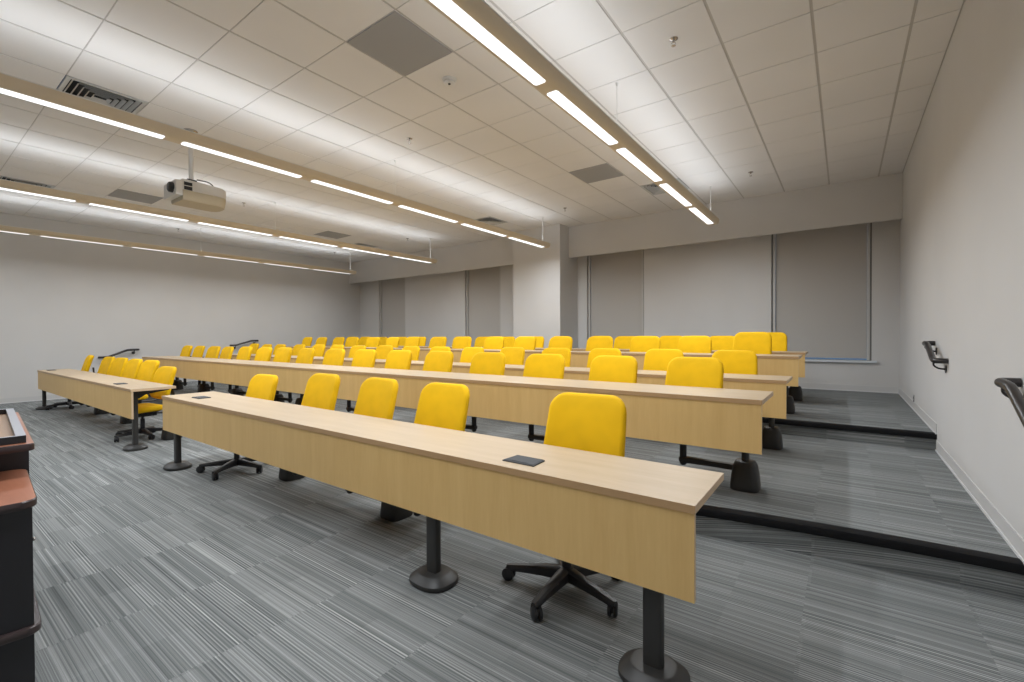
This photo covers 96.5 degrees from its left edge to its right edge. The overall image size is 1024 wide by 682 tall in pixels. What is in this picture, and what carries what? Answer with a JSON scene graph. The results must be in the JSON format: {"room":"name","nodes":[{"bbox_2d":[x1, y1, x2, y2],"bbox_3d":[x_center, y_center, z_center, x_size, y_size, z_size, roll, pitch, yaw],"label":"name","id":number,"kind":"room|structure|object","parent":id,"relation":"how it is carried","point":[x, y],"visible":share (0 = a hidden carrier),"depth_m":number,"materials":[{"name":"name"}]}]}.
{"room":"lecture hall","nodes":[
{"label":"lecture hall","id":0,"kind":"room"},
{"bbox_2d":[0,212,360,398],"bbox_3d":[-9.049,-0.697,11.311,0.150,4.099,12.850,0,1,36],"label":"wall","id":1,"kind":"structure","parent":0,"point":[63,302],"depth_m":11.15,"materials":[{"name":"paint"}]},
{"bbox_2d":[0,378,197,403],"bbox_3d":[-9.063,1.028,11.161,0.014,0.453,12.550,0,1,36],"label":"baseboard","id":2,"kind":"structure","parent":1,"relation":"attached to","point":[48,397],"depth_m":9.65,"materials":[{"name":"grey rubber"}]},
{"bbox_2d":[349,237,512,283],"bbox_3d":[-2.674,-2.339,13.721,7.309,0.726,0.050,0,1,36],"label":"soffit","id":3,"kind":"object","parent":1,"relation":"attached to","point":[494,252],"depth_m":13.23,"materials":[{"name":"paint"}]},
{"bbox_2d":[0,0,964,262],"bbox_3d":[-3.167,-2.672,6.814,14.642,0.100,12.550,0,1,36],"label":"ceiling","id":4,"kind":"structure","parent":0,"point":[794,94],"depth_m":5.09,"materials":[{"name":"tile"}]},
{"bbox_2d":[57,75,147,113],"bbox_3d":[-4.419,-2.638,4.908,0.642,0.094,0.642,0,1,36],"label":"ceiling vent","id":5,"kind":"object","parent":4,"relation":"in","point":[71,85],"visible":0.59,"depth_m":4.88,"materials":[{"name":"white metal"}]},
{"bbox_2d":[108,189,162,203],"bbox_3d":[-6.836,-2.619,8.296,0.634,0.006,0.644,0,1,36],"label":"ceiling panel","id":6,"kind":"object","parent":4,"relation":"attached to","point":[119,193],"visible":1,"depth_m":8.27,"materials":[{"name":"grey"}]},
{"bbox_2d":[0,225,355,273],"bbox_3d":[-7.997,-2.313,9.817,0.232,0.640,10.603,0,1,36],"label":"pendant light","id":7,"kind":"object","parent":4,"relation":"hanging from","point":[3,228],"visible":1,"depth_m":9.96,"materials":[{"name":"beige"}]},
{"bbox_2d":[41,236,121,245],"bbox_3d":[-8.524,-1.985,9.095,0.100,0.004,1.215,0,1,36],"label":"diffuser","id":8,"kind":"object","parent":7,"relation":"attached to","point":[58,237],"depth_m":9.06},
{"bbox_2d":[132,247,194,254],"bbox_3d":[-7.721,-2.001,10.198,0.100,0.004,1.215,0,1,36],"label":"diffuser","id":9,"kind":"object","parent":7,"relation":"attached to","point":[148,248],"depth_m":10.14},
{"bbox_2d":[205,256,258,262],"bbox_3d":[-6.917,-2.017,11.301,0.100,0.004,1.215,0,1,36],"label":"diffuser","id":10,"kind":"object","parent":7,"relation":"attached to","point":[222,257],"depth_m":11.30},
{"bbox_2d":[263,263,308,268],"bbox_3d":[-6.114,-2.033,12.405,0.100,0.004,1.215,0,1,36],"label":"diffuser","id":11,"kind":"object","parent":7,"relation":"attached to","point":[280,264],"depth_m":12.42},
{"bbox_2d":[164,128,225,211],"bbox_3d":[-3.956,-2.148,5.698,0.414,0.913,0.625,0,1,36],"label":"projector","id":12,"kind":"object","parent":4,"relation":"hanging from","point":[190,193],"visible":0.88,"depth_m":5.61,"materials":[{"name":"white"}]},
{"bbox_2d":[0,179,436,263],"bbox_3d":[-5.175,-2.303,7.763,0.232,0.640,10.603,0,1,36],"label":"pendant light","id":13,"kind":"object","parent":4,"relation":"hanging from","point":[7,185],"visible":1,"depth_m":7.42,"materials":[{"name":"beige"}]},
{"bbox_2d":[0,187,74,201],"bbox_3d":[-6.506,-1.958,5.937,0.100,0.004,1.215,0,1,36],"label":"diffuser","id":14,"kind":"object","parent":13,"relation":"attached to","point":[2,188],"depth_m":6.10,"materials":[{"name":"plastic"}]},
{"bbox_2d":[89,203,188,220],"bbox_3d":[-5.703,-1.974,7.040,0.100,0.004,1.215,0,1,36],"label":"diffuser","id":15,"kind":"object","parent":13,"relation":"attached to","point":[95,204],"depth_m":6.98,"materials":[{"name":"plastic"}]},
{"bbox_2d":[199,222,271,235],"bbox_3d":[-4.899,-1.990,8.144,0.100,0.004,1.215,0,1,36],"label":"diffuser","id":16,"kind":"object","parent":13,"relation":"attached to","point":[206,223],"depth_m":8.08,"materials":[{"name":"plastic"}]},
{"bbox_2d":[280,236,337,246],"bbox_3d":[-4.096,-2.006,9.247,0.100,0.004,1.215,0,1,36],"label":"diffuser","id":17,"kind":"object","parent":13,"relation":"attached to","point":[287,237],"depth_m":9.20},
{"bbox_2d":[343,247,388,255],"bbox_3d":[-3.292,-2.022,10.350,0.100,0.004,1.215,0,1,36],"label":"diffuser","id":18,"kind":"object","parent":13,"relation":"attached to","point":[351,248],"depth_m":10.30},
{"bbox_2d":[393,256,430,262],"bbox_3d":[-2.489,-2.038,11.454,0.100,0.004,1.215,0,1,36],"label":"diffuser","id":19,"kind":"object","parent":13,"relation":"attached to","point":[404,257],"depth_m":11.42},
{"bbox_2d":[0,72,549,247],"bbox_3d":[-2.374,-2.292,5.723,0.232,0.640,10.603,0,1,36],"label":"pendant light","id":20,"kind":"object","parent":4,"relation":"hanging from","point":[10,85],"visible":1,"depth_m":4.67,"materials":[{"name":"beige"}]},
{"bbox_2d":[0,88,164,138],"bbox_3d":[-3.705,-1.948,3.897,0.100,0.004,1.215,0,1,36],"label":"diffuser","id":21,"kind":"object","parent":20,"relation":"attached to","point":[7,91],"depth_m":3.89,"materials":[{"name":"plastic"}]},
{"bbox_2d":[181,142,301,177],"bbox_3d":[-2.901,-1.964,5.001,0.100,0.004,1.215,0,1,36],"label":"diffuser","id":22,"kind":"object","parent":20,"relation":"attached to","point":[190,144],"depth_m":4.93,"materials":[{"name":"plastic"}]},
{"bbox_2d":[311,180,392,203],"bbox_3d":[-2.098,-1.980,6.104,0.100,0.004,1.215,0,1,36],"label":"diffuser","id":23,"kind":"object","parent":20,"relation":"attached to","point":[321,182],"depth_m":6.04,"materials":[{"name":"plastic"}]},
{"bbox_2d":[398,205,457,222],"bbox_3d":[-1.295,-1.996,7.207,0.100,0.004,1.215,0,1,36],"label":"diffuser","id":24,"kind":"object","parent":20,"relation":"attached to","point":[408,207],"depth_m":7.14,"materials":[{"name":"plastic"}]},
{"bbox_2d":[461,224,505,236],"bbox_3d":[-0.491,-2.012,8.311,0.100,0.004,1.215,0,1,36],"label":"diffuser","id":25,"kind":"object","parent":20,"relation":"attached to","point":[474,226],"depth_m":8.28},
{"bbox_2d":[509,237,543,246],"bbox_3d":[0.312,-2.028,9.414,0.100,0.004,1.215,0,1,36],"label":"diffuser","id":26,"kind":"object","parent":20,"relation":"attached to","point":[523,240],"depth_m":9.35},
{"bbox_2d":[347,11,451,75],"bbox_3d":[-0.985,-2.597,4.035,0.634,0.006,0.644,0,1,36],"label":"ceiling panel","id":27,"kind":"object","parent":4,"relation":"attached to","point":[394,41],"visible":1,"depth_m":4.00,"materials":[{"name":"grey"}]},
{"bbox_2d":[424,0,718,225],"bbox_3d":[0.391,-2.282,3.710,0.232,0.640,10.603,0,1,36],"label":"pendant light","id":28,"kind":"object","parent":4,"relation":"hanging from","point":[477,19],"visible":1,"depth_m":3.55,"materials":[{"name":"beige"}]},
{"bbox_2d":[429,0,544,84],"bbox_3d":[-0.137,-1.953,2.988,0.100,0.004,1.215,0,1,36],"label":"diffuser","id":29,"kind":"object","parent":28,"relation":"attached to","point":[454,10],"depth_m":2.95,"materials":[{"name":"plastic"}]},
{"bbox_2d":[547,91,617,144],"bbox_3d":[0.667,-1.969,4.091,0.100,0.004,1.215,0,1,36],"label":"diffuser","id":30,"kind":"object","parent":28,"relation":"attached to","point":[565,102],"depth_m":4.00,"materials":[{"name":"plastic"}]},
{"bbox_2d":[616,148,661,181],"bbox_3d":[1.470,-1.986,5.194,0.100,0.004,1.215,0,1,36],"label":"diffuser","id":31,"kind":"object","parent":28,"relation":"attached to","point":[628,154],"depth_m":5.13,"materials":[{"name":"plastic"}]},
{"bbox_2d":[659,184,691,205],"bbox_3d":[2.274,-2.002,6.298,0.100,0.004,1.215,0,1,36],"label":"diffuser","id":32,"kind":"object","parent":28,"relation":"attached to","point":[670,189],"depth_m":6.23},
{"bbox_2d":[689,208,712,223],"bbox_3d":[3.077,-2.018,7.401,0.100,0.004,1.215,0,1,36],"label":"diffuser","id":33,"kind":"object","parent":28,"relation":"attached to","point":[699,213],"depth_m":7.34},
{"bbox_2d":[569,163,623,182],"bbox_3d":[1.339,-2.644,7.227,0.634,0.006,0.644,0,1,36],"label":"ceiling panel","id":34,"kind":"object","parent":4,"relation":"attached to","point":[601,172],"visible":1,"depth_m":7.20,"materials":[{"name":"grey"}]},
{"bbox_2d":[640,178,688,194],"bbox_3d":[2.646,-2.704,7.902,0.642,0.094,0.642,0,1,36],"label":"ceiling vent","id":35,"kind":"object","parent":4,"relation":"in","point":[653,189],"visible":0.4,"depth_m":7.98,"materials":[{"name":"white metal"}]},
{"bbox_2d":[0,398,1023,681],"bbox_3d":[-4.871,1.361,4.495,14.842,0.100,6.900,0,1,36],"label":"floor","id":36,"kind":"structure","parent":0,"point":[143,571],"depth_m":2.30,"materials":[{"name":"carpet"}]},
{"bbox_2d":[0,408,41,681],"bbox_3d":[-2.778,0.868,1.689,1.625,0.930,1.366,0,1,41],"label":"lectern","id":37,"kind":"object","parent":36,"relation":"on","point":[20,618],"visible":1,"depth_m":1.65,"materials":[{"name":"black laminate"}]},
{"bbox_2d":[0,408,25,445],"bbox_3d":[-2.876,0.417,1.837,1.140,0.031,1.213,0,1,41],"label":"tray","id":38,"kind":"object","parent":37,"relation":"on","point":[12,427],"depth_m":2.14,"materials":[{"name":"silver metal"}]},
{"bbox_2d":[45,355,94,409],"bbox_3d":[-8.453,0.779,8.778,0.642,0.999,0.748,0,1,42],"label":"chair","id":39,"kind":"object","parent":36,"relation":"on","point":[88,361],"visible":0.48,"depth_m":8.78,"materials":[{"name":"yellow fabric"}]},
{"bbox_2d":[94,407,109,414],"bbox_3d":[-7.245,1.167,8.064,0.196,0.228,0.204,0,1,36],"label":"pedestal","id":40,"kind":"object","parent":36,"relation":"on","point":[96,412],"visible":0.27,"depth_m":7.98,"materials":[{"name":"grey plastic"}]},
{"bbox_2d":[86,357,115,406],"bbox_3d":[-7.515,0.738,8.239,0.598,0.889,0.664,0,1,32],"label":"chair","id":41,"kind":"object","parent":40,"relation":"attached to","point":[105,365],"visible":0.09,"depth_m":8.38,"materials":[{"name":"yellow fabric"}]},
{"bbox_2d":[98,358,128,410],"bbox_3d":[-7.002,0.740,7.853,0.594,0.889,0.664,0,1,29],"label":"chair","id":42,"kind":"object","parent":40,"relation":"attached to","point":[118,365],"visible":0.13,"depth_m":7.94,"materials":[{"name":"yellow fabric"}]},
{"bbox_2d":[35,369,175,451],"bbox_3d":[-6.586,0.915,7.136,5.624,0.746,0.482,0,1,36],"label":"desk","id":43,"kind":"object","parent":36,"relation":"on","point":[116,395],"visible":0.91,"depth_m":6.22,"materials":[{"name":"brown wood"}]},
{"bbox_2d":[120,416,131,423],"bbox_3d":[-6.016,1.172,7.169,0.196,0.228,0.204,0,1,36],"label":"pedestal","id":44,"kind":"object","parent":36,"relation":"on","point":[123,420],"visible":0.23,"depth_m":7.07,"materials":[{"name":"grey plastic"}]},
{"bbox_2d":[110,359,142,414],"bbox_3d":[-6.290,0.743,7.349,0.608,0.889,0.664,0,1,31],"label":"chair","id":45,"kind":"object","parent":44,"relation":"attached to","point":[131,370],"visible":0.16,"depth_m":7.48,"materials":[{"name":"yellow fabric"}]},
{"bbox_2d":[126,360,159,420],"bbox_3d":[-5.766,0.745,6.951,0.613,0.889,0.664,0,1,29],"label":"chair","id":46,"kind":"object","parent":44,"relation":"attached to","point":[147,370],"visible":0.37,"depth_m":7.03,"materials":[{"name":"yellow fabric"}]},
{"bbox_2d":[114,366,176,441],"bbox_3d":[-4.934,0.826,6.179,0.680,0.932,0.651,-1,1,-39],"label":"chair","id":47,"kind":"object","parent":36,"relation":"on","point":[164,374],"visible":0.62,"depth_m":6.20,"materials":[{"name":"yellow fabric"}]},
{"bbox_2d":[196,374,278,480],"bbox_3d":[-2.729,0.829,4.632,0.641,0.942,0.718,0,1,33],"label":"chair","id":48,"kind":"object","parent":36,"relation":"on","point":[261,386],"visible":0.47,"depth_m":4.66,"materials":[{"name":"yellow fabric"}]},
{"bbox_2d":[279,468,304,480],"bbox_3d":[-2.089,1.186,4.340,0.196,0.228,0.204,0,1,36],"label":"pedestal","id":49,"kind":"object","parent":36,"relation":"on","point":[284,475],"visible":0.24,"depth_m":4.25,"materials":[{"name":"grey plastic"}]},
{"bbox_2d":[292,373,340,475],"bbox_3d":[-1.894,0.759,4.167,0.492,0.889,0.664,0,1,35],"label":"chair","id":50,"kind":"object","parent":49,"relation":"attached to","point":[321,391],"visible":0.28,"depth_m":4.27,"materials":[{"name":"yellow fabric"}]},
{"bbox_2d":[380,502,412,521],"bbox_3d":[-0.862,1.191,3.410,0.196,0.228,0.204,0,1,36],"label":"pedestal","id":51,"kind":"object","parent":36,"relation":"on","point":[389,512],"visible":0.31,"depth_m":3.32,"materials":[{"name":"grey plastic"}]},
{"bbox_2d":[346,377,398,493],"bbox_3d":[-1.157,0.762,3.627,0.689,0.889,0.664,0,1,38],"label":"chair","id":52,"kind":"object","parent":51,"relation":"attached to","point":[377,397],"visible":0.23,"depth_m":3.79,"materials":[{"name":"yellow fabric"}]},
{"bbox_2d":[412,382,469,515],"bbox_3d":[-0.625,0.764,3.243,0.533,0.889,0.664,0,1,35],"label":"chair","id":53,"kind":"object","parent":51,"relation":"attached to","point":[442,405],"visible":0.35,"depth_m":3.34,"materials":[{"name":"yellow fabric"}]},
{"bbox_2d":[162,391,723,681],"bbox_3d":[-1.355,0.935,3.346,5.276,0.746,0.512,0,1,36],"label":"desk","id":54,"kind":"object","parent":36,"relation":"on","point":[630,520],"visible":1,"depth_m":2.21,"materials":[{"name":"brown wood"}]},
{"bbox_2d":[502,392,626,621],"bbox_3d":[0.320,0.811,2.442,0.680,0.999,0.688,-1,1,-22],"label":"chair","id":55,"kind":"object","parent":36,"relation":"on","point":[596,423],"visible":0.42,"depth_m":2.53,"materials":[{"name":"yellow fabric"}]},
{"bbox_2d":[513,224,577,347],"bbox_3d":[0.814,-0.914,11.184,1.324,3.551,0.840,0,1,36],"label":"wall column","id":56,"kind":"structure","parent":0,"point":[544,279],"depth_m":10.79,"materials":[{"name":"paint"}]},
{"bbox_2d":[142,381,1023,599],"bbox_3d":[-2.252,1.167,8.090,14.642,0.183,4.000,0,1,36],"label":"floor","id":57,"kind":"structure","parent":0,"point":[907,492],"depth_m":3.21,"materials":[{"name":"carpet"}]},
{"bbox_2d":[142,356,772,492],"bbox_3d":[-3.067,0.726,6.702,11.996,0.736,0.602,0,1,36],"label":"desk","id":58,"kind":"object","parent":57,"relation":"on","point":[717,418],"visible":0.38,"depth_m":3.92,"materials":[{"name":"brown wood"}]},
{"bbox_2d":[228,346,252,392],"bbox_3d":[-5.256,0.547,8.697,0.601,0.874,0.664,0,1,36],"label":"chair","id":59,"kind":"object","parent":58,"relation":"attached to","point":[244,353],"visible":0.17,"depth_m":8.81,"materials":[{"name":"yellow fabric"}]},
{"bbox_2d":[238,347,272,393],"bbox_3d":[-4.729,0.552,8.307,0.612,0.867,0.664,0,1,34],"label":"chair","id":60,"kind":"object","parent":58,"relation":"attached to","point":[263,353],"visible":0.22,"depth_m":8.38,"materials":[{"name":"yellow fabric"}]},
{"bbox_2d":[273,347,292,362],"bbox_3d":[-4.074,0.552,7.828,0.582,0.873,0.664,0,1,35],"label":"chair","id":61,"kind":"object","parent":58,"relation":"attached to","point":[282,354],"visible":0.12,"depth_m":7.97,"materials":[{"name":"yellow fabric"}]},
{"bbox_2d":[278,348,314,402],"bbox_3d":[-3.560,0.554,7.450,0.574,0.873,0.664,0,1,39],"label":"chair","id":62,"kind":"object","parent":58,"relation":"attached to","point":[305,355],"visible":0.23,"depth_m":7.48,"materials":[{"name":"yellow fabric"}]},
{"bbox_2d":[322,349,344,365],"bbox_3d":[-2.915,0.558,6.968,0.636,0.870,0.664,0,1,35],"label":"chair","id":63,"kind":"object","parent":58,"relation":"attached to","point":[336,357],"visible":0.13,"depth_m":7.04,"materials":[{"name":"yellow fabric"}]},
{"bbox_2d":[346,349,376,411],"bbox_3d":[-2.208,0.560,6.471,0.596,0.871,0.664,0,1,35],"label":"chair","id":64,"kind":"object","parent":58,"relation":"attached to","point":[362,357],"visible":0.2,"depth_m":6.60,"materials":[{"name":"yellow fabric"}]},
{"bbox_2d":[384,350,411,369],"bbox_3d":[-1.683,0.561,6.075,0.607,0.873,0.664,0,1,35],"label":"chair","id":65,"kind":"object","parent":58,"relation":"attached to","point":[396,359],"visible":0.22,"depth_m":6.16,"materials":[{"name":"yellow fabric"}]},
{"bbox_2d":[422,351,453,371],"bbox_3d":[-0.977,0.565,5.582,0.624,0.870,0.664,0,1,36],"label":"chair","id":66,"kind":"object","parent":58,"relation":"attached to","point":[439,361],"visible":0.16,"depth_m":5.74,"materials":[{"name":"yellow fabric"}]},
{"bbox_2d":[465,352,505,431],"bbox_3d":[-0.436,0.568,5.166,0.638,0.868,0.664,0,1,33],"label":"chair","id":67,"kind":"object","parent":58,"relation":"attached to","point":[489,363],"visible":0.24,"depth_m":5.24,"materials":[{"name":"yellow fabric"}]},
{"bbox_2d":[523,354,564,440],"bbox_3d":[0.283,0.572,4.642,0.592,0.866,0.664,0,1,34],"label":"chair","id":68,"kind":"object","parent":58,"relation":"attached to","point":[536,365],"visible":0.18,"depth_m":4.78,"materials":[{"name":"yellow fabric"}]},
{"bbox_2d":[588,355,637,382],"bbox_3d":[0.821,0.575,4.265,0.608,0.864,0.664,0,1,35],"label":"chair","id":69,"kind":"object","parent":58,"relation":"attached to","point":[607,368],"visible":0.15,"depth_m":4.36,"materials":[{"name":"yellow fabric"}]},
{"bbox_2d":[665,357,732,469],"bbox_3d":[1.525,0.576,3.733,0.680,0.867,0.664,0,1,40],"label":"chair","id":70,"kind":"object","parent":58,"relation":"attached to","point":[708,372],"visible":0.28,"depth_m":3.87,"materials":[{"name":"yellow fabric"}]},
{"bbox_2d":[460,347,483,362],"bbox_3d":[-0.792,0.540,7.333,0.592,0.878,0.664,0,1,37],"label":"chair","id":71,"kind":"object","parent":57,"relation":"on","point":[467,353],"visible":0.11,"depth_m":7.47,"materials":[{"name":"yellow fabric"}]},
{"bbox_2d":[219,354,791,449],"bbox_3d":[-2.166,0.708,7.939,11.996,0.736,0.602,0,1,36],"label":"desk","id":72,"kind":"object","parent":57,"relation":"on","point":[775,407],"visible":0.1,"depth_m":4.63,"materials":[{"name":"brown wood"}]},
{"bbox_2d":[500,347,524,364],"bbox_3d":[-0.064,0.538,6.804,0.613,0.887,0.664,0,1,38],"label":"chair","id":73,"kind":"object","parent":57,"relation":"on","point":[514,355],"visible":0.18,"depth_m":6.93,"materials":[{"name":"yellow fabric"}]},
{"bbox_2d":[541,348,570,366],"bbox_3d":[0.474,0.542,6.419,0.618,0.884,0.664,0,1,34],"label":"chair","id":74,"kind":"object","parent":57,"relation":"on","point":[565,352],"visible":0.09,"depth_m":6.48,"materials":[{"name":"yellow fabric"}]},
{"bbox_2d":[587,348,621,367],"bbox_3d":[1.173,0.543,5.901,0.619,0.887,0.664,0,1,38],"label":"chair","id":75,"kind":"object","parent":57,"relation":"on","point":[593,353],"visible":0.12,"depth_m":6.12,"materials":[{"name":"yellow fabric"}]},
{"bbox_2d":[643,349,683,370],"bbox_3d":[1.716,0.544,5.513,0.621,0.889,0.664,0,1,34],"label":"chair","id":76,"kind":"object","parent":57,"relation":"on","point":[655,359],"visible":0.16,"depth_m":5.63,"materials":[{"name":"yellow fabric"}]},
{"bbox_2d":[712,350,757,374],"bbox_3d":[2.456,0.549,4.971,0.615,0.885,0.664,0,1,34],"label":"chair","id":77,"kind":"object","parent":57,"relation":"on","point":[734,361],"visible":0.19,"depth_m":5.11,"materials":[{"name":"yellow fabric"}]},
{"bbox_2d":[360,219,899,386],"bbox_3d":[0.600,-0.798,11.997,14.642,3.999,0.220,0,1,36],"label":"wall","id":78,"kind":"structure","parent":0,"point":[722,287],"depth_m":9.39,"materials":[{"name":"paint"}]},
{"bbox_2d":[380,280,405,336],"bbox_3d":[-3.974,-0.915,15.255,1.490,2.500,0.215,0,1,36],"label":"window","id":79,"kind":"structure","parent":78,"relation":"in","point":[380,280],"depth_m":15.62,"materials":[{"name":"grey paint"}]},
{"bbox_2d":[382,278,404,337],"bbox_3d":[-3.955,-0.942,15.281,1.218,2.423,0.056,0,1,36],"label":"roller shade","id":80,"kind":"object","parent":79,"relation":"attached to","point":[393,290],"visible":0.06,"depth_m":15.28,"materials":[{"name":"grey fabric"}]},
{"bbox_2d":[466,266,500,336],"bbox_3d":[-0.805,-0.903,12.948,1.450,2.500,0.215,0,1,36],"label":"window","id":81,"kind":"structure","parent":78,"relation":"in","point":[467,274],"depth_m":13.29,"materials":[{"name":"grey paint"}]},
{"bbox_2d":[468,266,499,346],"bbox_3d":[-0.786,-0.930,12.973,1.178,2.423,0.056,0,1,36],"label":"roller shade","id":82,"kind":"object","parent":81,"relation":"attached to","point":[484,283],"visible":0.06,"depth_m":12.97,"materials":[{"name":"grey fabric"}]},
{"bbox_2d":[588,250,643,338],"bbox_3d":[2.400,-0.891,10.614,1.540,2.500,0.215,0,1,36],"label":"window","id":83,"kind":"structure","parent":78,"relation":"in","point":[589,257],"depth_m":10.98,"materials":[{"name":"grey paint"}]},
{"bbox_2d":[591,250,641,345],"bbox_3d":[2.419,-0.918,10.640,1.268,2.423,0.056,0,1,36],"label":"roller shade","id":84,"kind":"object","parent":83,"relation":"attached to","point":[616,278],"visible":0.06,"depth_m":10.62,"materials":[{"name":"grey fabric"}]},
{"bbox_2d":[771,223,876,362],"bbox_3d":[5.580,-0.879,8.298,1.647,2.500,0.215,0,1,36],"label":"window","id":85,"kind":"structure","parent":78,"relation":"in","point":[869,225],"depth_m":7.88,"materials":[{"name":"grey paint"}]},
{"bbox_2d":[776,223,866,358],"bbox_3d":[5.599,-0.906,8.324,1.375,2.423,0.056,0,1,36],"label":"roller shade","id":86,"kind":"object","parent":85,"relation":"attached to","point":[821,274],"visible":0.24,"depth_m":8.28,"materials":[{"name":"grey fabric"}]},
{"bbox_2d":[788,382,898,393],"bbox_3d":[0.291,0.807,11.581,14.642,0.105,0.854,0,1,36],"label":"baseboard","id":87,"kind":"structure","parent":78,"relation":"attached to","point":[880,389],"depth_m":8.00,"materials":[{"name":"grey rubber"}]},
{"bbox_2d":[762,388,936,449],"bbox_3d":[-0.581,0.959,10.384,14.642,0.164,3.820,0,1,36],"label":"floor","id":88,"kind":"structure","parent":0,"point":[871,409],"depth_m":5.51,"materials":[{"name":"carpet"}]},
{"bbox_2d":[452,337,471,348],"bbox_3d":[-1.167,0.352,9.339,0.576,0.884,0.664,0,1,35],"label":"chair","id":89,"kind":"object","parent":88,"relation":"on","point":[459,342],"visible":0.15,"depth_m":9.44,"materials":[{"name":"yellow fabric"}]},
{"bbox_2d":[483,336,503,349],"bbox_3d":[-0.421,0.355,8.797,0.580,0.884,0.664,0,1,37],"label":"chair","id":90,"kind":"object","parent":88,"relation":"on","point":[492,342],"visible":0.2,"depth_m":8.95,"materials":[{"name":"yellow fabric"}]},
{"bbox_2d":[514,336,535,349],"bbox_3d":[0.105,0.357,8.443,0.581,0.883,0.664,0,1,36],"label":"chair","id":91,"kind":"object","parent":88,"relation":"on","point":[527,342],"visible":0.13,"depth_m":8.53,"materials":[{"name":"yellow fabric"}]},
{"bbox_2d":[286,346,801,413],"bbox_3d":[-1.334,0.527,9.085,11.991,0.736,0.602,0,1,36],"label":"desk","id":92,"kind":"object","parent":88,"relation":"on","point":[768,364],"visible":0.12,"depth_m":5.89,"materials":[{"name":"brown wood"}]},
{"bbox_2d":[548,336,572,350],"bbox_3d":[0.798,0.361,7.928,0.602,0.880,0.664,0,1,38],"label":"chair","id":93,"kind":"object","parent":92,"relation":"attached to","point":[557,341],"visible":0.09,"depth_m":8.09,"materials":[{"name":"yellow fabric"}]},
{"bbox_2d":[629,336,659,351],"bbox_3d":[2.036,0.363,7.026,0.592,0.884,0.664,0,1,36],"label":"chair","id":94,"kind":"object","parent":92,"relation":"attached to","point":[638,343],"visible":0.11,"depth_m":7.19,"materials":[{"name":"yellow fabric"}]},
{"bbox_2d":[678,336,711,352],"bbox_3d":[2.557,0.365,6.641,0.594,0.884,0.664,0,1,36],"label":"chair","id":95,"kind":"object","parent":92,"relation":"attached to","point":[686,344],"visible":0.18,"depth_m":6.73,"materials":[{"name":"yellow fabric"}]},
{"bbox_2d":[733,332,771,353],"bbox_3d":[3.281,0.343,6.126,0.652,0.934,0.664,0,1,37],"label":"chair","id":96,"kind":"object","parent":92,"relation":"attached to","point":[757,342],"visible":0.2,"depth_m":6.28,"materials":[{"name":"yellow fabric"}]},
{"bbox_2d":[326,345,807,400],"bbox_3d":[-0.531,0.511,10.200,11.976,0.736,0.602,0,1,36],"label":"desk","id":97,"kind":"object","parent":88,"relation":"on","point":[796,393],"visible":0.1,"depth_m":6.84,"materials":[{"name":"brown wood"}]},
{"bbox_2d":[586,336,612,350],"bbox_3d":[1.327,0.362,7.552,0.595,0.882,0.664,0,1,36],"label":"chair","id":98,"kind":"object","parent":88,"relation":"on","point":[593,342],"visible":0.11,"depth_m":7.66,"materials":[{"name":"yellow fabric"}]},
{"bbox_2d":[613,336,634,348],"bbox_3d":[2.090,0.346,8.671,0.492,0.881,0.664,0,1,37],"label":"chair","id":99,"kind":"object","parent":88,"relation":"on","point":[620,342],"visible":0.12,"depth_m":8.84,"materials":[{"name":"yellow fabric"}]},
{"bbox_2d":[660,336,682,348],"bbox_3d":[2.852,0.347,8.118,0.649,0.885,0.664,0,1,36],"label":"chair","id":100,"kind":"object","parent":88,"relation":"on","point":[666,342],"visible":0.12,"depth_m":8.31,"materials":[{"name":"yellow fabric"}]},
{"bbox_2d":[710,336,733,349],"bbox_3d":[3.422,0.352,7.701,0.657,0.880,0.664,0,1,34],"label":"chair","id":101,"kind":"object","parent":88,"relation":"on","point":[718,342],"visible":0.13,"depth_m":7.79,"materials":[{"name":"yellow fabric"}]},
{"bbox_2d":[767,332,788,390],"bbox_3d":[4.112,0.327,7.216,0.595,0.934,0.664,0,1,37],"label":"chair","id":102,"kind":"object","parent":88,"relation":"on","point":[779,339],"visible":0.12,"depth_m":7.29,"materials":[{"name":"yellow fabric"}]},
{"bbox_2d":[899,0,1023,539],"bbox_3d":[2.909,-0.652,2.604,0.150,4.099,12.850,0,1,36],"label":"wall","id":103,"kind":"structure","parent":0,"point":[962,223],"depth_m":3.22,"materials":[{"name":"paint"}]},
{"bbox_2d":[147,394,1023,574],"bbox_3d":[-3.377,1.120,6.544,14.642,0.056,0.233,0,1,36],"label":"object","id":104,"kind":"structure","parent":103,"relation":"attached to","point":[942,551],"depth_m":2.61,"materials":[{"name":"black rubber"}]},
{"bbox_2d":[569,173,902,257],"bbox_3d":[3.780,-2.315,9.022,6.007,0.726,0.050,0,1,36],"label":"soffit","id":105,"kind":"object","parent":103,"relation":"attached to","point":[880,198],"depth_m":8.46,"materials":[{"name":"paint"}]},
{"bbox_2d":[762,417,936,438],"bbox_3d":[-1.698,0.922,8.850,14.642,0.056,0.083,0,1,36],"label":"trim","id":106,"kind":"structure","parent":103,"relation":"attached to","point":[899,432],"depth_m":4.89,"materials":[{"name":"black rubber"}]},
{"bbox_2d":[922,341,947,372],"bbox_3d":[4.018,0.144,4.351,0.107,0.281,0.767,0,1,36],"label":"handrail","id":107,"kind":"object","parent":103,"relation":"attached to","point":[927,344],"visible":1,"depth_m":4.21,"materials":[{"name":"black metal"}]},
{"bbox_2d":[898,387,1023,563],"bbox_3d":[2.762,1.072,2.551,0.014,0.453,12.550,0,1,36],"label":"baseboard","id":108,"kind":"structure","parent":103,"relation":"attached to","point":[1008,533],"depth_m":3.10,"materials":[{"name":"grey rubber"}]},
{"bbox_2d":[994,378,1023,426],"bbox_3d":[2.382,0.349,2.106,0.107,0.306,0.767,0,1,36],"label":"handrail","id":109,"kind":"object","parent":103,"relation":"attached to","point":[1009,386],"visible":1,"depth_m":2.18,"materials":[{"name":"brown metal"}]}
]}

